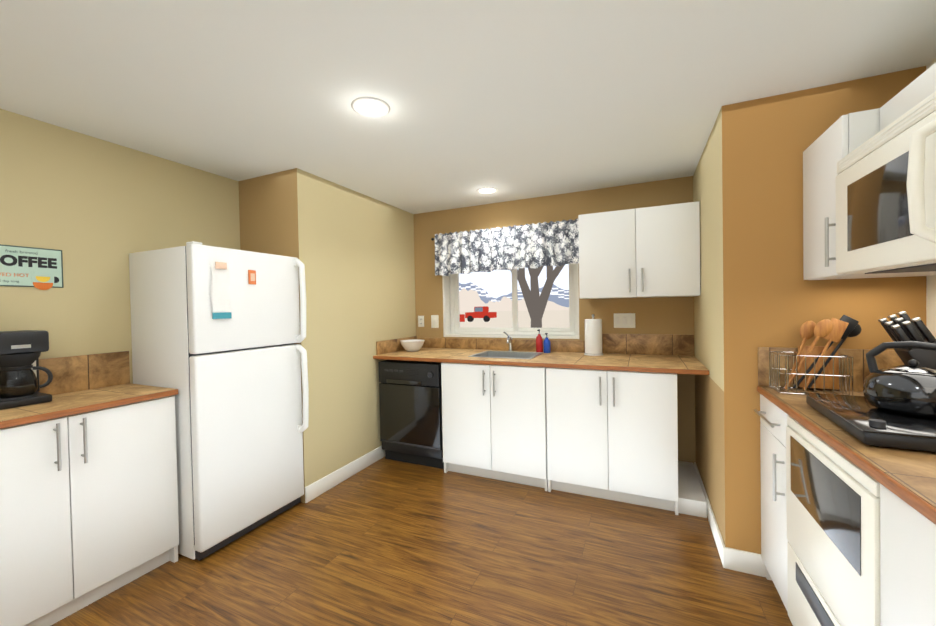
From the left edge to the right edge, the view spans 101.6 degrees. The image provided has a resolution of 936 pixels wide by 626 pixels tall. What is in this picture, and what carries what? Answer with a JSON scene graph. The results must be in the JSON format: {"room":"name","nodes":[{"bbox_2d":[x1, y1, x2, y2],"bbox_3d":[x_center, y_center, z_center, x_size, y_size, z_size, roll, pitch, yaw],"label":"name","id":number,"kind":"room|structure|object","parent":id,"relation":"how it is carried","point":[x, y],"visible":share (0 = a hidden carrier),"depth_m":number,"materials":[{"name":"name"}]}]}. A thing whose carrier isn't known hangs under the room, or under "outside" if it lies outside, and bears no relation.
{"room":"kitchen","nodes":[
{"label":"kitchen","id":0,"kind":"room"},
{"bbox_2d":[0,109,239,383],"bbox_3d":[-2.740,0.220,0.760,0.150,2.315,4.722,-1,1,24],"label":"wall","id":1,"kind":"structure","parent":0,"point":[96,211],"depth_m":2.09,"materials":[{"name":"beige paint"}]},
{"bbox_2d":[0,244,63,289],"bbox_3d":[-2.164,-0.218,1.854,0.006,0.210,0.287,-1,1,24],"label":"coffee sign","id":2,"kind":"object","parent":1,"relation":"attached to","point":[37,268],"visible":1,"depth_m":1.88,"materials":[{"name":"green metal"}]},
{"bbox_2d":[238,168,415,502],"bbox_3d":[-1.142,0.149,3.571,0.752,2.315,1.718,-1,1,24],"label":"wall jog","id":3,"kind":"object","parent":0,"point":[352,251],"visible":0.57,"depth_m":2.96,"materials":[{"name":"beige paint"}]},
{"bbox_2d":[305,446,384,502],"bbox_3d":[-2.068,1.303,1.293,0.614,0.110,6.200,-1,1,24],"label":"baseboard","id":4,"kind":"structure","parent":3,"relation":"attached to","point":[326,483],"depth_m":2.96,"materials":[{"name":"white wood"}]},
{"bbox_2d":[51,457,792,625],"bbox_3d":[-0.578,1.390,0.672,4.140,0.100,6.590,-1,1,24],"label":"floor","id":5,"kind":"structure","parent":0,"point":[383,541],"depth_m":1.95,"materials":[{"name":"brown wood"}]},
{"bbox_2d":[0,395,178,625],"bbox_3d":[-1.922,0.899,1.750,0.504,0.898,0.840,-1,1,24],"label":"base cabinet","id":6,"kind":"object","parent":5,"relation":"on","point":[88,508],"visible":1,"depth_m":1.70,"materials":[{"name":"wood"}]},
{"bbox_2d":[0,351,177,428],"bbox_3d":[-1.943,0.337,1.744,0.484,0.218,0.860,-1,1,24],"label":"countertop","id":7,"kind":"structure","parent":6,"relation":"on","point":[78,384],"depth_m":1.96,"materials":[{"name":"tile"}]},
{"bbox_2d":[0,330,52,409],"bbox_3d":[-2.078,0.252,1.755,0.198,0.335,0.199,-1,1,24],"label":"coffee maker","id":8,"kind":"object","parent":7,"relation":"on","point":[20,367],"visible":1,"depth_m":1.72,"materials":[{"name":"plastic"}]},
{"bbox_2d":[129,241,308,560],"bbox_3d":[-1.523,0.474,2.423,0.687,1.711,0.686,-1,1,24],"label":"refrigerator","id":9,"kind":"object","parent":5,"relation":"on","point":[235,380],"visible":0.98,"depth_m":2.18,"materials":[{"name":"white metal"}]},
{"bbox_2d":[210,262,255,318],"bbox_3d":[-1.333,-0.126,2.185,0.022,0.312,0.273,-1,1,24],"label":"fridge magnets","id":10,"kind":"object","parent":9,"relation":"hanging from","point":[220,289],"visible":1,"depth_m":2.12,"materials":[{"name":"paper"}]},
{"bbox_2d":[378,360,443,468],"bbox_3d":[-0.371,0.854,3.507,0.598,0.878,0.691,-1,1,24],"label":"dishwasher","id":11,"kind":"object","parent":5,"relation":"on","point":[410,397],"visible":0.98,"depth_m":3.21,"materials":[{"name":"black metal"}]},
{"bbox_2d":[441,362,547,490],"bbox_3d":[0.308,0.836,3.203,0.840,0.898,0.737,-1,1,24],"label":"base cabinet","id":12,"kind":"object","parent":5,"relation":"on","point":[494,421],"visible":0.92,"depth_m":2.89,"materials":[{"name":"wood"}]},
{"bbox_2d":[546,367,706,517],"bbox_3d":[1.145,0.827,2.825,0.983,0.898,0.737,-1,1,24],"label":"base cabinet","id":13,"kind":"object","parent":5,"relation":"on","point":[612,435],"visible":1,"depth_m":2.54,"materials":[{"name":"wood"}]},
{"bbox_2d":[373,334,708,374],"bbox_3d":[0.457,0.285,3.138,2.509,0.193,0.712,-1,1,24],"label":"countertop","id":14,"kind":"structure","parent":13,"relation":"on","point":[623,352],"depth_m":3.07,"materials":[{"name":"tile"}]},
{"bbox_2d":[400,339,424,351],"bbox_3d":[-0.530,0.312,3.648,0.236,0.100,0.236,-1,1,24],"label":"bowl","id":15,"kind":"object","parent":14,"relation":"on","point":[411,345],"visible":1,"depth_m":3.58,"materials":[{"name":"white ceramic"}]},
{"bbox_2d":[468,351,542,358],"bbox_3d":[0.327,0.438,3.221,0.526,0.180,0.416,-1,1,24],"label":"sink","id":16,"kind":"object","parent":14,"relation":"in","point":[509,354],"visible":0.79,"depth_m":3.37,"materials":[{"name":"metal"}]},
{"bbox_2d":[503,331,513,350],"bbox_3d":[0.344,0.258,3.373,0.110,0.186,0.236,-1,1,24],"label":"faucet","id":17,"kind":"object","parent":14,"relation":"on","point":[509,339],"visible":0.96,"depth_m":3.44,"materials":[{"name":"silver metal"}]},
{"bbox_2d":[536,329,542,351],"bbox_3d":[0.622,0.245,3.333,0.060,0.202,0.065,-1,1,24],"label":"soap bottle","id":18,"kind":"object","parent":14,"relation":"on","point":[539,343],"visible":0.94,"depth_m":3.31,"materials":[{"name":"red plastic"}]},
{"bbox_2d":[543,333,550,352],"bbox_3d":[0.685,0.259,3.316,0.060,0.172,0.065,-1,1,24],"label":"soap bottle","id":19,"kind":"object","parent":14,"relation":"on","point":[546,346],"visible":1,"depth_m":3.29,"materials":[{"name":"blue plastic"}]},
{"bbox_2d":[584,314,602,355],"bbox_3d":[1.028,0.175,3.129,0.150,0.333,0.150,-1,1,24],"label":"paper towel","id":20,"kind":"object","parent":14,"relation":"on","point":[593,336],"visible":1,"depth_m":3.07,"materials":[{"name":"white paper"}]},
{"bbox_2d":[754,394,788,611],"bbox_3d":[1.590,0.837,1.574,0.612,0.898,0.382,-1,1,24],"label":"base cabinet","id":21,"kind":"object","parent":5,"relation":"on","point":[773,425],"visible":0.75,"depth_m":1.66,"materials":[{"name":"wood"}]},
{"bbox_2d":[786,415,879,625],"bbox_3d":[1.394,0.850,1.106,0.584,0.894,0.625,-1,1,24],"label":"oven","id":22,"kind":"object","parent":5,"relation":"on","point":[833,530],"visible":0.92,"depth_m":1.16,"materials":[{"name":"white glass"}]},
{"bbox_2d":[880,484,935,625],"bbox_3d":[1.087,0.864,0.413,0.574,0.898,0.882,-1,1,24],"label":"base cabinet","id":23,"kind":"object","parent":5,"relation":"on","point":[907,565],"visible":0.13,"depth_m":0.81,"materials":[{"name":"wood"}]},
{"bbox_2d":[757,347,935,524],"bbox_3d":[0.918,0.310,0.067,0.587,0.218,3.664,-1,1,24],"label":"countertop","id":24,"kind":"structure","parent":23,"relation":"on","point":[908,476],"depth_m":1.14,"materials":[{"name":"tile"}]},
{"bbox_2d":[769,315,861,395],"bbox_3d":[1.548,0.180,1.687,0.319,0.344,0.144,-1,1,24],"label":"utensil rack","id":25,"kind":"object","parent":24,"relation":"on","point":[818,367],"visible":0.9,"depth_m":1.69,"materials":[{"name":"silver metal"}]},
{"bbox_2d":[804,392,935,451],"bbox_3d":[1.376,0.331,1.187,0.413,0.066,0.517,-1,1,24],"label":"hot plate","id":26,"kind":"object","parent":24,"relation":"on","point":[861,419],"visible":0.96,"depth_m":1.11,"materials":[{"name":"black metal"}]},
{"bbox_2d":[862,341,935,417],"bbox_3d":[1.432,0.200,1.202,0.268,0.223,0.226,-1,1,24],"label":"kettle","id":27,"kind":"object","parent":26,"relation":"on","point":[909,389],"visible":1,"depth_m":1.18,"materials":[{"name":"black metal"}]},
{"bbox_2d":[878,311,935,368],"bbox_3d":[1.682,0.174,1.398,0.228,0.362,0.120,-1,1,30],"label":"knife block","id":28,"kind":"object","parent":24,"relation":"on","point":[904,327],"visible":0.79,"depth_m":1.39,"materials":[{"name":"plastic"}]},
{"bbox_2d":[0,0,935,213],"bbox_3d":[-0.622,-1.025,0.635,4.140,0.100,6.590,-1,1,24],"label":"ceiling","id":29,"kind":"structure","parent":0,"point":[510,100],"depth_m":1.61,"materials":[{"name":"paint"}]},
{"bbox_2d":[351,97,389,116],"bbox_3d":[-0.470,-0.991,1.846,0.184,0.006,0.184,-1,1,24],"label":"recessed light","id":30,"kind":"object","parent":29,"relation":"in","point":[369,107],"visible":1,"depth_m":1.84,"materials":[{"name":"white glass"}]},
{"bbox_2d":[476,187,497,193],"bbox_3d":[0.161,-1.023,3.196,0.184,0.006,0.184,-1,1,24],"label":"recessed light","id":31,"kind":"object","parent":29,"relation":"in","point":[487,190],"visible":1,"depth_m":3.19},
{"bbox_2d":[414,176,695,462],"bbox_3d":[0.651,0.116,3.572,2.515,2.315,0.240,-1,1,24],"label":"wall","id":32,"kind":"structure","parent":0,"point":[665,315],"depth_m":3.24,"materials":[{"name":"beige paint"}]},
{"bbox_2d":[418,316,423,326],"bbox_3d":[-0.485,0.086,3.947,0.070,0.115,0.008,-1,1,24],"label":"electrical outlet","id":33,"kind":"object","parent":32,"relation":"attached to","point":[420,321],"visible":1,"depth_m":3.94,"materials":[{"name":"white plastic"}]},
{"bbox_2d":[431,315,438,327],"bbox_3d":[-0.338,0.087,3.879,0.085,0.130,0.010,-1,1,24],"label":"light switch","id":34,"kind":"object","parent":32,"relation":"attached to","point":[434,321],"visible":1,"depth_m":3.88,"materials":[{"name":"white plastic"}]},
{"bbox_2d":[442,263,578,338],"bbox_3d":[0.391,-0.221,3.660,1.328,0.903,0.198,-1,1,24],"label":"window","id":35,"kind":"structure","parent":32,"relation":"in","point":[451,321],"depth_m":3.68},
{"bbox_2d":[614,313,634,327],"bbox_3d":[1.289,0.063,3.144,0.165,0.120,0.010,-1,1,24],"label":"light switch","id":36,"kind":"object","parent":32,"relation":"attached to","point":[624,320],"visible":1,"depth_m":3.14,"materials":[{"name":"beige plastic"}]},
{"bbox_2d":[578,201,699,298],"bbox_3d":[1.281,-0.439,2.910,0.801,0.640,0.417,-1,1,24],"label":"upper cabinet","id":37,"kind":"object","parent":32,"relation":"attached to","point":[649,252],"visible":0.98,"depth_m":2.74,"materials":[{"name":"wood"}]},
{"bbox_2d":[693,66,925,553],"bbox_3d":[1.962,0.110,2.359,0.873,2.315,1.373,-1,1,24],"label":"wall","id":38,"kind":"structure","parent":0,"point":[756,290],"depth_m":1.86,"materials":[{"name":"orange paint"}]},
{"bbox_2d":[694,462,765,576],"bbox_3d":[1.856,1.218,2.294,0.735,0.105,1.145,-1,1,24],"label":"baseboard","id":39,"kind":"structure","parent":38,"relation":"attached to","point":[742,561],"depth_m":1.91,"materials":[{"name":"white wood"}]},
{"bbox_2d":[926,58,935,338],"bbox_3d":[0.967,0.175,-0.724,0.150,2.315,5.067,-1,1,24],"label":"wall","id":40,"kind":"structure","parent":0,"point":[931,303],"depth_m":1.58,"materials":[{"name":"beige paint"}]},
{"bbox_2d":[803,108,935,279],"bbox_3d":[1.644,-0.447,1.522,0.444,0.595,0.382,-1,1,24],"label":"upper cabinet","id":41,"kind":"object","parent":40,"relation":"attached to","point":[832,145],"visible":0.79,"depth_m":1.55,"materials":[{"name":"wood"}]},
{"bbox_2d":[880,63,935,130],"bbox_3d":[1.462,-0.652,0.958,0.306,0.160,0.781,-1,1,24],"label":"upper cabinet","id":42,"kind":"object","parent":40,"relation":"attached to","point":[918,90],"visible":0.52,"depth_m":1.22,"materials":[{"name":"white wood"}]},
{"bbox_2d":[835,91,935,273],"bbox_3d":[1.384,-0.345,1.000,0.490,0.424,0.775,-1,1,24],"label":"microwave","id":43,"kind":"object","parent":42,"relation":"attached to","point":[885,183],"visible":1,"depth_m":1.11,"materials":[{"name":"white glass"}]},
{"label":"outside","id":44,"kind":"structure","parent":0,"visible":0},
{"bbox_2d":[459,282,568,306],"bbox_3d":[32.989,-23.478,444.847,520.000,38.219,0.700,-1,1,24],"label":"mountains","id":45,"kind":"structure","parent":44,"point":[558,296],"depth_m":432.94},
{"bbox_2d":[460,307,569,327],"bbox_3d":[30.509,-3.398,317.332,600.000,0.001,596.000,-1,1,24],"label":"ground","id":46,"kind":"structure","parent":44,"point":[551,319],"depth_m":50.62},
{"bbox_2d":[460,306,496,321],"bbox_3d":[0.514,0.161,51.045,6.400,2.000,1.950,-1,1,24],"label":"truck","id":47,"kind":"object","parent":46,"relation":"on","point":[484,313],"visible":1,"depth_m":49.77,"materials":[{"name":"red metal"}]},
{"bbox_2d":[459,288,568,311],"bbox_3d":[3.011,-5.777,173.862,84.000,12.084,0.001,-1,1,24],"label":"hill","id":48,"kind":"structure","parent":46,"relation":"on","point":[470,300],"depth_m":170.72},
{"bbox_2d":[510,265,564,327],"bbox_3d":[1.849,-0.583,10.138,3.684,4.671,1.088,-1,1,24],"label":"tree","id":49,"kind":"object","parent":46,"relation":"on","point":[536,302],"visible":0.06,"depth_m":9.91,"materials":[{"name":"plant"}]},
{"bbox_3d":[0.303,-0.750,3.544,1.474,0.028,0.028,-1,1,24],"label":"curtain rod","id":50,"kind":"object","parent":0,"visible":0},
{"bbox_2d":[435,218,578,275],"bbox_3d":[0.312,-0.581,3.483,1.410,0.419,0.052,-1,1,24],"label":"valance curtain","id":51,"kind":"object","parent":50,"relation":"hanging from","point":[550,243],"visible":0.98,"depth_m":3.46,"materials":[{"name":"fabric"}]},
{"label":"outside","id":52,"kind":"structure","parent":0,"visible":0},
{"bbox_2d":[459,264,568,298],"bbox_3d":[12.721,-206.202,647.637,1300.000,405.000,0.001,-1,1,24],"label":"sky","id":53,"kind":"structure","parent":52,"point":[496,284],"depth_m":631.50,"materials":[{"name":"white"}]}
]}

